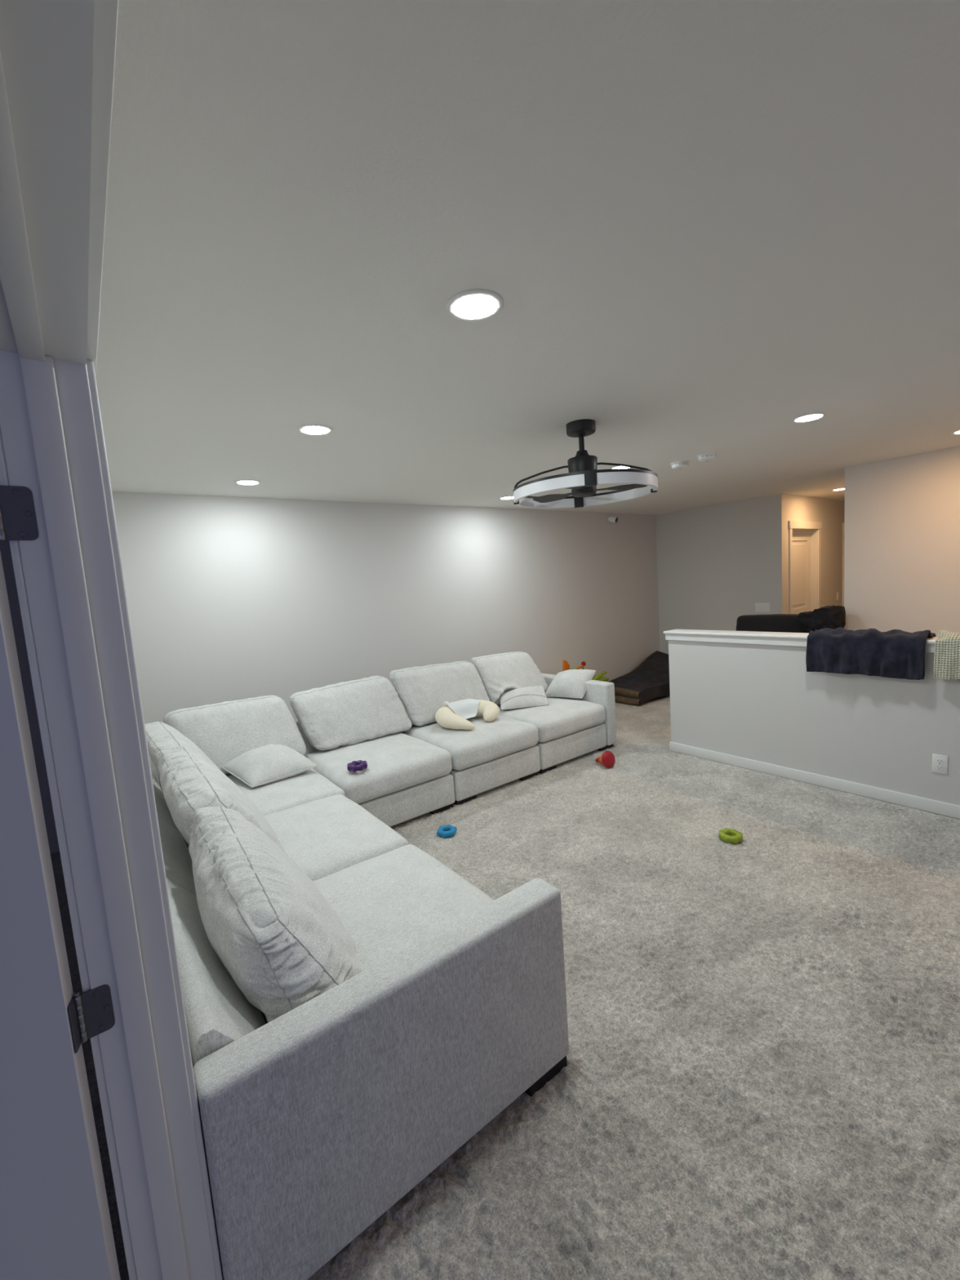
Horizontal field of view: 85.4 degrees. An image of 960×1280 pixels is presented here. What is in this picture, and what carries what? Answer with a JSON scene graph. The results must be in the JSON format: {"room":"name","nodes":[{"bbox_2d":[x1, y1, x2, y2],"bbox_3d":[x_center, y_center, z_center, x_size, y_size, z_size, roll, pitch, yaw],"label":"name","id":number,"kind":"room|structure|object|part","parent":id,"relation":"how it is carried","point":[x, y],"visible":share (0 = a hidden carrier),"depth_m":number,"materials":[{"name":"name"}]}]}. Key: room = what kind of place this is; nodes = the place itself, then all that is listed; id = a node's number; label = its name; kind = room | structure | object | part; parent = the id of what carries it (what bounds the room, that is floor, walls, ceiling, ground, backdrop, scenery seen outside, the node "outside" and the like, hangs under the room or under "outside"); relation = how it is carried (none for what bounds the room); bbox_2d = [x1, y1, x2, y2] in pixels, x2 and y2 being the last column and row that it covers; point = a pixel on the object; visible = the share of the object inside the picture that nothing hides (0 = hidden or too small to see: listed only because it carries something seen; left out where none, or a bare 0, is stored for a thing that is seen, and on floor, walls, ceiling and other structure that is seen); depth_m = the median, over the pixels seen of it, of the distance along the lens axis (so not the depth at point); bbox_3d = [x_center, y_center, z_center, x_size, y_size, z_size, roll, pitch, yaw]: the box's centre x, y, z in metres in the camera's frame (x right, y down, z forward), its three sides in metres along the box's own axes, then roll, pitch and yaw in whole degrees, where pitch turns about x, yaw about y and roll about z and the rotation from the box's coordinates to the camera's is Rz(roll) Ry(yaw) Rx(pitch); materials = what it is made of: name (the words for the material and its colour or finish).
{"room":"leisure room","nodes":[
{"label":"leisure room","id":0,"kind":"room"},
{"bbox_2d":[0,491,659,853],"bbox_3d":[-1.298,-0.022,4.772,10.076,2.440,0.120,-9,8,-37],"label":"wall","id":1,"kind":"structure","parent":0,"point":[229,598],"depth_m":4.75,"materials":[{"name":"grey paint"}]},
{"bbox_2d":[608,515,617,523],"bbox_3d":[1.760,-1.596,6.888,0.128,0.104,0.090,2,9,45],"label":"security camera","id":2,"kind":"object","parent":1,"relation":"attached to","point":[614,519],"visible":1,"depth_m":6.86,"materials":[{"name":"white plastic"}]},
{"bbox_2d":[50,694,959,1279],"bbox_3d":[2.299,1.154,3.032,13.400,0.034,7.354,-9,8,-37],"label":"floor","id":3,"kind":"structure","parent":0,"point":[760,1080],"depth_m":1.78,"materials":[{"name":"carpet"}]},
{"bbox_2d":[0,0,222,1279],"bbox_3d":[-0.524,0.561,0.179,0.897,2.160,1.888,-9,8,-37],"label":"door frame","id":4,"kind":"structure","parent":3,"relation":"on","point":[58,519],"depth_m":0.90,"materials":[{"name":"white paint"}]},
{"bbox_3d":[-0.748,0.543,0.970,0.012,2.057,0.084,-9,8,-37],"label":"casing","id":5,"kind":"part","parent":4,"relation":"part of","materials":[{"name":"white paint"}]},
{"bbox_3d":[-0.721,0.683,0.927,0.003,0.089,0.032,-6,7,-20],"label":"plate","id":6,"kind":"part","parent":4,"relation":"part of","materials":[{"name":"brown metal"}]},
{"bbox_3d":[-0.212,-0.507,0.283,0.023,0.105,1.766,-9,8,-37],"label":"head casing","id":7,"kind":"part","parent":4,"relation":"part of","materials":[{"name":"white paint"}]},
{"bbox_3d":[-0.642,0.527,1.051,0.018,2.057,0.087,-9,8,-37],"label":"casing","id":8,"kind":"part","parent":4,"relation":"part of","materials":[{"name":"white paint"}]},
{"bbox_2d":[151,768,345,848],"bbox_3d":[-1.571,1.052,3.309,1.073,0.670,1.125,-9,8,-37],"label":"module","id":9,"kind":"object","parent":3,"relation":"on","point":[308,786],"visible":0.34,"depth_m":3.14,"materials":[{"name":"fabric"}]},
{"bbox_3d":[-1.775,1.002,3.733,0.870,0.634,0.200,-9,8,-37],"label":"frame","id":10,"kind":"part","parent":9,"relation":"part of","materials":[{"name":"fabric"}]},
{"bbox_3d":[-1.922,1.086,3.051,0.200,0.634,1.110,-9,8,-37],"label":"frame","id":11,"kind":"part","parent":9,"relation":"part of","materials":[{"name":"fabric"}]},
{"bbox_2d":[144,721,218,773],"bbox_3d":[-1.684,0.729,3.002,0.403,0.477,0.818,-9,8,-37],"label":"cushion","id":12,"kind":"object","parent":9,"relation":"on","point":[160,735],"visible":0.27,"depth_m":2.80,"materials":[{"name":"fabric"}]},
{"bbox_2d":[163,695,306,774],"bbox_3d":[-1.689,0.666,3.647,0.851,0.466,0.329,-9,8,-37],"label":"cushion","id":13,"kind":"object","parent":9,"relation":"on","point":[225,731],"visible":0.68,"depth_m":3.58,"materials":[{"name":"fabric"}]},
{"bbox_2d":[222,743,317,787],"bbox_3d":[-1.399,0.797,3.449,0.466,0.187,0.433,1,8,41],"label":"throw pillow","id":14,"kind":"object","parent":9,"relation":"on","point":[269,763],"visible":1,"depth_m":3.34,"materials":[{"name":"fabric"}]},
{"bbox_2d":[157,794,408,896],"bbox_3d":[-0.982,1.097,2.524,1.052,0.670,0.850,-9,8,-37],"label":"module","id":15,"kind":"object","parent":3,"relation":"on","point":[325,837],"visible":0.32,"depth_m":2.48,"materials":[{"name":"fabric"}]},
{"bbox_3d":[-1.322,1.129,2.268,0.200,0.634,0.845,-9,8,-37],"label":"frame","id":16,"kind":"part","parent":15,"relation":"part of","materials":[{"name":"fabric"}]},
{"bbox_2d":[155,746,286,854],"bbox_3d":[-1.171,0.763,2.347,0.436,0.492,0.901,-9,8,-37],"label":"cushion","id":17,"kind":"object","parent":15,"relation":"on","point":[189,782],"visible":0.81,"depth_m":2.13,"materials":[{"name":"fabric"}]},
{"bbox_2d":[165,844,568,1279],"bbox_3d":[-0.427,1.137,1.794,1.062,0.670,0.989,-9,8,-37],"label":"module","id":18,"kind":"object","parent":3,"relation":"on","point":[317,1118],"visible":0.77,"depth_m":1.34,"materials":[{"name":"fabric"}]},
{"bbox_3d":[-0.797,1.167,1.583,0.200,0.634,0.859,-9,8,-37],"label":"frame","id":19,"kind":"part","parent":18,"relation":"part of","materials":[{"name":"fabric"}]},
{"bbox_2d":[188,806,366,1022],"bbox_3d":[-0.676,0.826,1.683,0.404,0.444,0.875,-9,8,-37],"label":"cushion","id":20,"kind":"object","parent":18,"relation":"on","point":[282,944],"visible":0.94,"depth_m":1.48,"materials":[{"name":"fabric"}]},
{"bbox_2d":[260,844,493,1023],"bbox_3d":[-0.383,1.093,1.899,0.854,0.213,0.873,-9,8,-37],"label":"seat cushion","id":21,"kind":"object","parent":18,"relation":"on","point":[388,903],"depth_m":1.96,"materials":[{"name":"fabric"}]},
{"bbox_3d":[0.206,1.419,1.719,0.171,0.040,0.064,-9,8,-37],"label":"leg","id":22,"kind":"part","parent":18,"relation":"part of","materials":[{"name":"black plastic"}]},
{"bbox_2d":[295,719,454,826],"bbox_3d":[-0.824,0.934,3.930,0.854,0.670,1.038,-9,8,-37],"label":"module","id":23,"kind":"object","parent":3,"relation":"on","point":[406,777],"visible":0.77,"depth_m":3.62,"materials":[{"name":"fabric"}]},
{"bbox_3d":[-1.079,0.898,4.260,0.844,0.634,0.200,-9,8,-37],"label":"frame","id":24,"kind":"part","parent":23,"relation":"part of","materials":[{"name":"fabric"}]},
{"bbox_2d":[288,675,411,751],"bbox_3d":[-1.007,0.568,4.144,0.914,0.466,0.347,-9,8,-37],"label":"cushion","id":25,"kind":"object","parent":23,"relation":"on","point":[331,717],"visible":1,"depth_m":4.03,"materials":[{"name":"fabric"}]},
{"bbox_2d":[346,760,367,772],"bbox_3d":[-0.809,0.830,3.430,0.130,0.042,0.130,-6,6,-15],"label":"ring","id":26,"kind":"object","parent":23,"relation":"on","point":[355,766],"visible":1,"depth_m":3.39,"materials":[{"name":"purple plastic"}]},
{"bbox_2d":[304,732,452,804],"bbox_3d":[-0.766,0.909,3.849,0.854,0.214,0.839,-9,8,-37],"label":"seat cushion","id":27,"kind":"object","parent":23,"relation":"on","point":[399,763],"depth_m":3.62,"materials":[{"name":"fabric"}]},
{"bbox_3d":[-0.287,1.227,3.814,0.185,0.040,0.060,-9,8,-37],"label":"leg","id":28,"kind":"part","parent":23,"relation":"part of","materials":[{"name":"black plastic"}]},
{"bbox_2d":[436,824,457,838],"bbox_3d":[-0.219,1.262,3.433,0.132,0.039,0.136,-9,8,-37],"label":"ring","id":29,"kind":"object","parent":3,"relation":"on","point":[446,831],"visible":1,"depth_m":3.40,"materials":[{"name":"blue plastic"}]},
{"bbox_2d":[400,715,540,804],"bbox_3d":[-0.141,0.831,4.448,0.868,0.670,1.037,-9,8,-37],"label":"module","id":30,"kind":"object","parent":3,"relation":"on","point":[502,750],"visible":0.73,"depth_m":4.07,"materials":[{"name":"fabric"}]},
{"bbox_2d":[389,661,489,726],"bbox_3d":[-0.336,0.454,4.666,0.915,0.488,0.338,-9,8,-37],"label":"cushion","id":31,"kind":"object","parent":30,"relation":"on","point":[422,691],"visible":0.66,"depth_m":4.52,"materials":[{"name":"fabric"}]},
{"bbox_3d":[-0.117,1.202,3.943,0.185,0.040,0.060,-9,8,-37],"label":"leg","id":32,"kind":"part","parent":30,"relation":"part of","materials":[{"name":"black plastic"}]},
{"bbox_2d":[435,699,499,729],"bbox_3d":[-0.095,0.621,4.384,0.587,0.154,0.451,-9,8,-37],"label":"pillow","id":33,"kind":"object","parent":30,"relation":"on","point":[445,717],"visible":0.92,"depth_m":4.25,"materials":[{"name":"beige fabric"}]},
{"bbox_2d":[441,698,479,719],"bbox_3d":[-0.138,0.576,4.456,0.214,0.148,0.329,1,8,40],"label":"cloth","id":34,"kind":"object","parent":33,"relation":"on","point":[466,708],"visible":0.94,"depth_m":4.43,"materials":[{"name":"white fabric"}]},
{"bbox_2d":[403,715,538,770],"bbox_3d":[-0.082,0.805,4.366,0.868,0.215,0.839,-9,8,-37],"label":"seat cushion","id":35,"kind":"object","parent":30,"relation":"on","point":[503,738],"depth_m":4.09,"materials":[{"name":"fabric"}]},
{"bbox_3d":[0.403,1.124,4.336,0.185,0.040,0.060,-9,8,-37],"label":"leg","id":36,"kind":"part","parent":30,"relation":"part of","materials":[{"name":"black plastic"}]},
{"bbox_2d":[497,672,616,773],"bbox_3d":[0.595,0.721,5.005,0.986,0.670,1.038,-9,8,-37],"label":"module","id":37,"kind":"object","parent":3,"relation":"on","point":[569,728],"visible":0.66,"depth_m":4.66,"materials":[{"name":"fabric"}]},
{"bbox_2d":[470,651,548,705],"bbox_3d":[0.314,0.361,5.149,0.819,0.466,0.376,-9,8,-37],"label":"cushion","id":38,"kind":"object","parent":37,"relation":"on","point":[500,673],"visible":0.77,"depth_m":5.03,"materials":[{"name":"fabric"}]},
{"bbox_2d":[499,685,548,709],"bbox_3d":[0.402,0.532,4.893,0.482,0.158,0.289,-5,6,-9],"label":"throw pillow","id":39,"kind":"object","parent":37,"relation":"on","point":[535,695],"visible":0.98,"depth_m":4.80,"materials":[{"name":"fabric"}]},
{"bbox_3d":[0.573,1.098,4.465,0.185,0.040,0.060,-9,8,-37],"label":"leg","id":40,"kind":"part","parent":37,"relation":"part of","materials":[{"name":"black plastic"}]},
{"bbox_2d":[497,696,605,742],"bbox_3d":[0.601,0.703,4.884,0.854,0.215,0.839,-9,8,-37],"label":"seat cushion","id":41,"kind":"object","parent":37,"relation":"on","point":[564,718],"depth_m":4.62,"materials":[{"name":"fabric"}]},
{"bbox_2d":[545,669,595,698],"bbox_3d":[0.886,0.420,5.131,0.446,0.251,0.287,0,7,32],"label":"throw pillow","id":42,"kind":"object","parent":37,"relation":"on","point":[571,683],"visible":0.96,"depth_m":5.04,"materials":[{"name":"fabric"}]},
{"bbox_3d":[0.928,0.674,5.272,0.128,0.588,1.016,-9,8,-37],"label":"arm","id":43,"kind":"part","parent":37,"relation":"part of","materials":[{"name":"fabric"}]},
{"bbox_3d":[1.183,1.006,4.928,0.185,0.040,0.060,-9,8,-37],"label":"leg","id":44,"kind":"part","parent":37,"relation":"part of","materials":[{"name":"black plastic"}]},
{"bbox_2d":[562,660,608,681],"bbox_3d":[1.212,0.523,6.392,0.860,0.670,0.260,-9,8,-37],"label":"toy","id":45,"kind":"object","parent":3,"relation":"on","point":[566,666],"visible":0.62,"depth_m":6.29,"materials":[{"name":"plastic"}]},
{"bbox_3d":[1.495,0.444,6.486,0.234,0.079,0.050,-9,8,-37],"label":"lever","id":46,"kind":"part","parent":45,"relation":"part of","materials":[{"name":"plastic"}]},
{"bbox_2d":[595,751,615,768],"bbox_3d":[1.054,1.010,4.454,0.145,0.139,0.179,-9,8,-37],"label":"toy","id":47,"kind":"object","parent":3,"relation":"on","point":[607,759],"visible":1,"depth_m":4.39,"materials":[{"name":"red plastic"}]},
{"bbox_2d":[608,650,670,705],"bbox_3d":[2.252,0.483,6.943,1.328,0.483,0.632,-9,8,-37],"label":"floor mat","id":48,"kind":"object","parent":3,"relation":"on","point":[650,680],"visible":0.7,"depth_m":6.71,"materials":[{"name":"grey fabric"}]},
{"bbox_3d":[1.760,0.697,6.570,0.001,0.204,0.620,-9,8,-37],"label":"panel","id":49,"kind":"part","parent":48,"relation":"part of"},
{"bbox_2d":[718,827,742,844],"bbox_3d":[1.506,1.176,3.123,0.132,0.041,0.132,-6,7,-20],"label":"ring","id":50,"kind":"object","parent":3,"relation":"on","point":[727,835],"visible":1,"depth_m":3.10,"materials":[{"name":"plastic"}]},
{"bbox_2d":[735,613,809,632],"bbox_3d":[2.819,0.333,5.021,0.805,1.121,0.922,-9,8,-37],"label":"armchair","id":51,"kind":"object","parent":3,"relation":"on","point":[784,623],"visible":0.1,"depth_m":5.16,"materials":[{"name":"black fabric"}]},
{"bbox_2d":[797,604,845,631],"bbox_3d":[3.162,-0.196,4.810,0.224,0.254,0.383,-9,8,-37],"label":"jacket","id":52,"kind":"object","parent":51,"relation":"on","point":[833,617],"visible":0.88,"depth_m":4.71,"materials":[{"name":"black fabric"}]},
{"bbox_2d":[95,0,959,515],"bbox_3d":[2.129,-1.321,2.765,13.400,0.100,7.354,-9,8,-37],"label":"ceiling","id":53,"kind":"structure","parent":0,"point":[700,227],"depth_m":1.27,"materials":[{"name":"white paint"}]},
{"bbox_2d":[234,479,261,484],"bbox_3d":[-1.628,-1.103,3.647,0.172,0.011,0.172,-9,8,-37],"label":"recessed light","id":54,"kind":"object","parent":53,"relation":"in","point":[242,482],"visible":1,"depth_m":3.62,"materials":[{"name":"white"}]},
{"bbox_2d":[297,423,333,435],"bbox_3d":[-0.820,-1.045,2.592,0.172,0.011,0.172,-9,8,-37],"label":"recessed light","id":55,"kind":"object","parent":53,"relation":"in","point":[311,428],"visible":1,"depth_m":2.57,"materials":[{"name":"white"}]},
{"bbox_2d":[445,288,503,321],"bbox_3d":[-0.015,-0.987,1.542,0.172,0.011,0.172,-9,8,-37],"label":"recessed light","id":56,"kind":"object","parent":53,"relation":"in","point":[472,304],"visible":1,"depth_m":1.52,"materials":[{"name":"white plastic"}]},
{"bbox_2d":[498,495,513,499],"bbox_3d":[0.271,-1.389,5.087,0.172,0.011,0.172,-9,8,-37],"label":"recessed light","id":57,"kind":"object","parent":53,"relation":"in","point":[509,497],"visible":0.84,"depth_m":5.05,"materials":[{"name":"white"}]},
{"bbox_2d":[513,418,657,508],"bbox_3d":[0.556,-0.971,2.825,0.768,0.394,0.768,-9,8,-37],"label":"ceiling fan","id":58,"kind":"object","parent":53,"relation":"hanging from","point":[583,477],"visible":1,"depth_m":2.76,"materials":[{"name":"black"}]},
{"bbox_3d":[0.338,-0.853,2.864,0.315,0.181,0.021,-3,6,7],"label":"support rod","id":59,"kind":"part","parent":58,"relation":"part of","materials":[{"name":"black"}]},
{"bbox_3d":[0.427,-0.818,2.977,0.120,0.022,0.288,-9,8,-37],"label":"blade","id":60,"kind":"part","parent":58,"relation":"part of","materials":[{"name":"black plastic"}]},
{"bbox_3d":[0.480,-0.789,2.672,0.116,0.007,0.285,0,7,30],"label":"blade","id":61,"kind":"part","parent":58,"relation":"part of","materials":[{"name":"black"}]},
{"bbox_3d":[0.757,-0.823,2.811,0.285,0.007,0.116,-3,6,12],"label":"blade","id":62,"kind":"part","parent":58,"relation":"part of","materials":[{"name":"black"}]},
{"bbox_3d":[0.789,-0.878,2.809,0.315,0.181,0.021,-3,6,7],"label":"support rod","id":63,"kind":"part","parent":58,"relation":"part of","materials":[{"name":"black"}]},
{"bbox_2d":[609,464,631,469],"bbox_3d":[1.091,-1.329,4.016,0.172,0.011,0.172,-9,8,-37],"label":"recessed light","id":64,"kind":"object","parent":53,"relation":"in","point":[613,467],"visible":0.37,"depth_m":3.98,"materials":[{"name":"white"}]},
{"bbox_2d":[670,460,689,469],"bbox_3d":[1.542,-1.343,4.010,0.136,0.044,0.136,-9,8,-37],"label":"smoke detector","id":65,"kind":"object","parent":53,"relation":"attached to","point":[679,464],"visible":1,"depth_m":3.97,"materials":[{"name":"white plastic"}]},
{"bbox_3d":[1.541,-1.360,4.008,0.136,0.009,0.136,-9,8,-37],"label":"mounting plate","id":66,"kind":"part","parent":65,"relation":"part of","materials":[{"name":"white plastic"}]},
{"bbox_2d":[697,452,717,462],"bbox_3d":[1.655,-1.327,3.790,0.136,0.044,0.136,-9,8,-37],"label":"smoke detector","id":67,"kind":"object","parent":53,"relation":"attached to","point":[706,457],"visible":1,"depth_m":3.75,"materials":[{"name":"white plastic"}]},
{"bbox_3d":[1.654,-1.344,3.788,0.136,0.009,0.136,-9,8,-37],"label":"mounting plate","id":68,"kind":"part","parent":67,"relation":"part of","materials":[{"name":"white plastic"}]},
{"bbox_2d":[791,412,826,422],"bbox_3d":[1.884,-1.272,2.981,0.172,0.011,0.172,-9,8,-37],"label":"recessed light","id":69,"kind":"object","parent":53,"relation":"in","point":[815,415],"visible":1,"depth_m":2.96,"materials":[{"name":"white"}]},
{"bbox_2d":[831,487,844,490],"bbox_3d":[4.240,-1.772,6.121,0.172,0.011,0.172,-9,8,-37],"label":"recessed light","id":70,"kind":"object","parent":53,"relation":"in","point":[843,488],"visible":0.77,"depth_m":6.09,"materials":[{"name":"white"}]},
{"bbox_2d":[951,429,959,434],"bbox_3d":[3.347,-1.436,3.570,0.172,0.011,0.172,-9,8,-37],"label":"recessed light","id":71,"kind":"object","parent":53,"relation":"in","point":[957,432],"visible":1,"depth_m":3.59,"materials":[{"name":"white plastic"}]},
{"bbox_2d":[655,493,786,653],"bbox_3d":[3.197,-0.575,7.032,0.120,2.440,1.711,-9,8,-37],"label":"wall","id":72,"kind":"structure","parent":0,"point":[715,562],"depth_m":6.88,"materials":[{"name":"grey paint"}]},
{"bbox_2d":[755,602,769,612],"bbox_3d":[3.536,-0.408,6.509,0.010,0.115,0.178,-9,8,-37],"label":"light switch","id":73,"kind":"object","parent":72,"relation":"attached to","point":[760,606],"visible":1,"depth_m":6.51,"materials":[{"name":"white plastic"}]},
{"bbox_2d":[668,640,959,805],"bbox_3d":[3.354,0.579,2.631,0.143,1.071,5.246,-9,8,-37],"label":"wall","id":74,"kind":"structure","parent":0,"point":[757,702],"depth_m":3.75,"materials":[{"name":"grey paint"}]},
{"bbox_2d":[663,629,937,653],"bbox_3d":[3.308,0.037,2.585,0.203,0.020,5.276,-9,8,-37],"label":"trim","id":75,"kind":"structure","parent":74,"relation":"attached to","point":[693,632],"depth_m":4.08,"materials":[{"name":"white paint"}]},
{"bbox_2d":[805,627,936,679],"bbox_3d":[2.604,0.094,3.496,0.298,0.359,0.657,-9,8,-37],"label":"blanket","id":76,"kind":"object","parent":75,"relation":"on","point":[894,653],"visible":0.95,"depth_m":3.39,"materials":[{"name":"blue fabric"}]},
{"bbox_2d":[933,630,959,679],"bbox_3d":[2.978,0.145,3.033,0.271,0.407,0.462,-9,8,-37],"label":"blanket","id":77,"kind":"object","parent":75,"relation":"on","point":[947,645],"visible":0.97,"depth_m":3.09,"materials":[{"name":"beige fabric"}]},
{"bbox_2d":[669,741,959,818],"bbox_3d":[3.379,1.070,2.685,0.156,0.083,5.259,-9,8,-37],"label":"baseboard","id":78,"kind":"structure","parent":74,"relation":"attached to","point":[943,808],"depth_m":3.72,"materials":[{"name":"white paint"}]},
{"bbox_2d":[932,753,947,774],"bbox_3d":[2.843,0.768,3.216,0.009,0.118,0.074,-9,8,-37],"label":"wall outlet","id":79,"kind":"object","parent":74,"relation":"attached to","point":[940,762],"visible":1,"depth_m":3.21,"materials":[{"name":"white plastic"}]},
{"bbox_2d":[936,764,942,769],"bbox_3d":[2.845,0.787,3.218,0.009,0.033,0.033,-9,8,-37],"label":"socket","id":80,"kind":"object","parent":79,"relation":"attached to","point":[938,766],"depth_m":3.22,"materials":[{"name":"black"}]},
{"bbox_2d":[936,758,942,764],"bbox_3d":[2.842,0.748,3.214,0.009,0.033,0.033,-9,8,-37],"label":"socket","id":81,"kind":"object","parent":79,"relation":"attached to","point":[939,761],"depth_m":3.21,"materials":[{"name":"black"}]},
{"bbox_2d":[786,494,844,613],"bbox_3d":[4.966,-0.733,7.372,3.124,2.440,0.115,-9,8,-37],"label":"wall","id":82,"kind":"structure","parent":0,"point":[829,512],"depth_m":7.08,"materials":[{"name":"grey paint"}]},
{"bbox_2d":[788,520,822,613],"bbox_3d":[4.178,-0.456,6.769,0.970,2.127,0.137,-9,8,-37],"label":"door","id":83,"kind":"structure","parent":82,"relation":"in","point":[804,537],"depth_m":6.85,"materials":[{"name":"white paint"}]},
{"bbox_3d":[3.868,-0.355,6.468,0.064,2.033,0.016,-9,8,-37],"label":"casing","id":84,"kind":"part","parent":83,"relation":"part of","materials":[{"name":"white paint"}]},
{"bbox_3d":[4.122,-0.849,6.766,0.564,0.875,0.026,-9,8,-37],"label":"panel","id":85,"kind":"part","parent":83,"relation":"part of","materials":[{"name":"white paint"}]},
{"bbox_3d":[4.144,-1.462,6.615,0.970,0.094,0.022,-9,8,-37],"label":"head casing","id":86,"kind":"part","parent":83,"relation":"part of","materials":[{"name":"white paint"}]},
{"bbox_3d":[4.561,-0.459,6.994,0.064,2.033,0.016,-9,8,-37],"label":"casing","id":87,"kind":"part","parent":83,"relation":"part of","materials":[{"name":"white paint"}]},
{"bbox_2d":[836,591,839,600],"bbox_3d":[5.089,-0.621,7.393,0.070,0.117,0.010,-9,8,-37],"label":"light switch","id":88,"kind":"object","parent":82,"relation":"attached to","point":[837,593],"visible":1,"depth_m":7.39,"materials":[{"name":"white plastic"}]},
{"bbox_2d":[842,523,844,628],"bbox_3d":[5.567,-0.665,7.822,0.960,2.127,0.137,-9,8,-37],"label":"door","id":89,"kind":"structure","parent":82,"relation":"in","point":[842,523],"depth_m":7.45,"materials":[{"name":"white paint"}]},
{"bbox_2d":[844,446,959,636],"bbox_3d":[6.457,-0.516,4.415,4.362,2.440,4.400,-9,8,-37],"label":"wall","id":90,"kind":"structure","parent":0,"point":[902,514],"depth_m":4.45,"materials":[{"name":"grey paint"}]}
]}

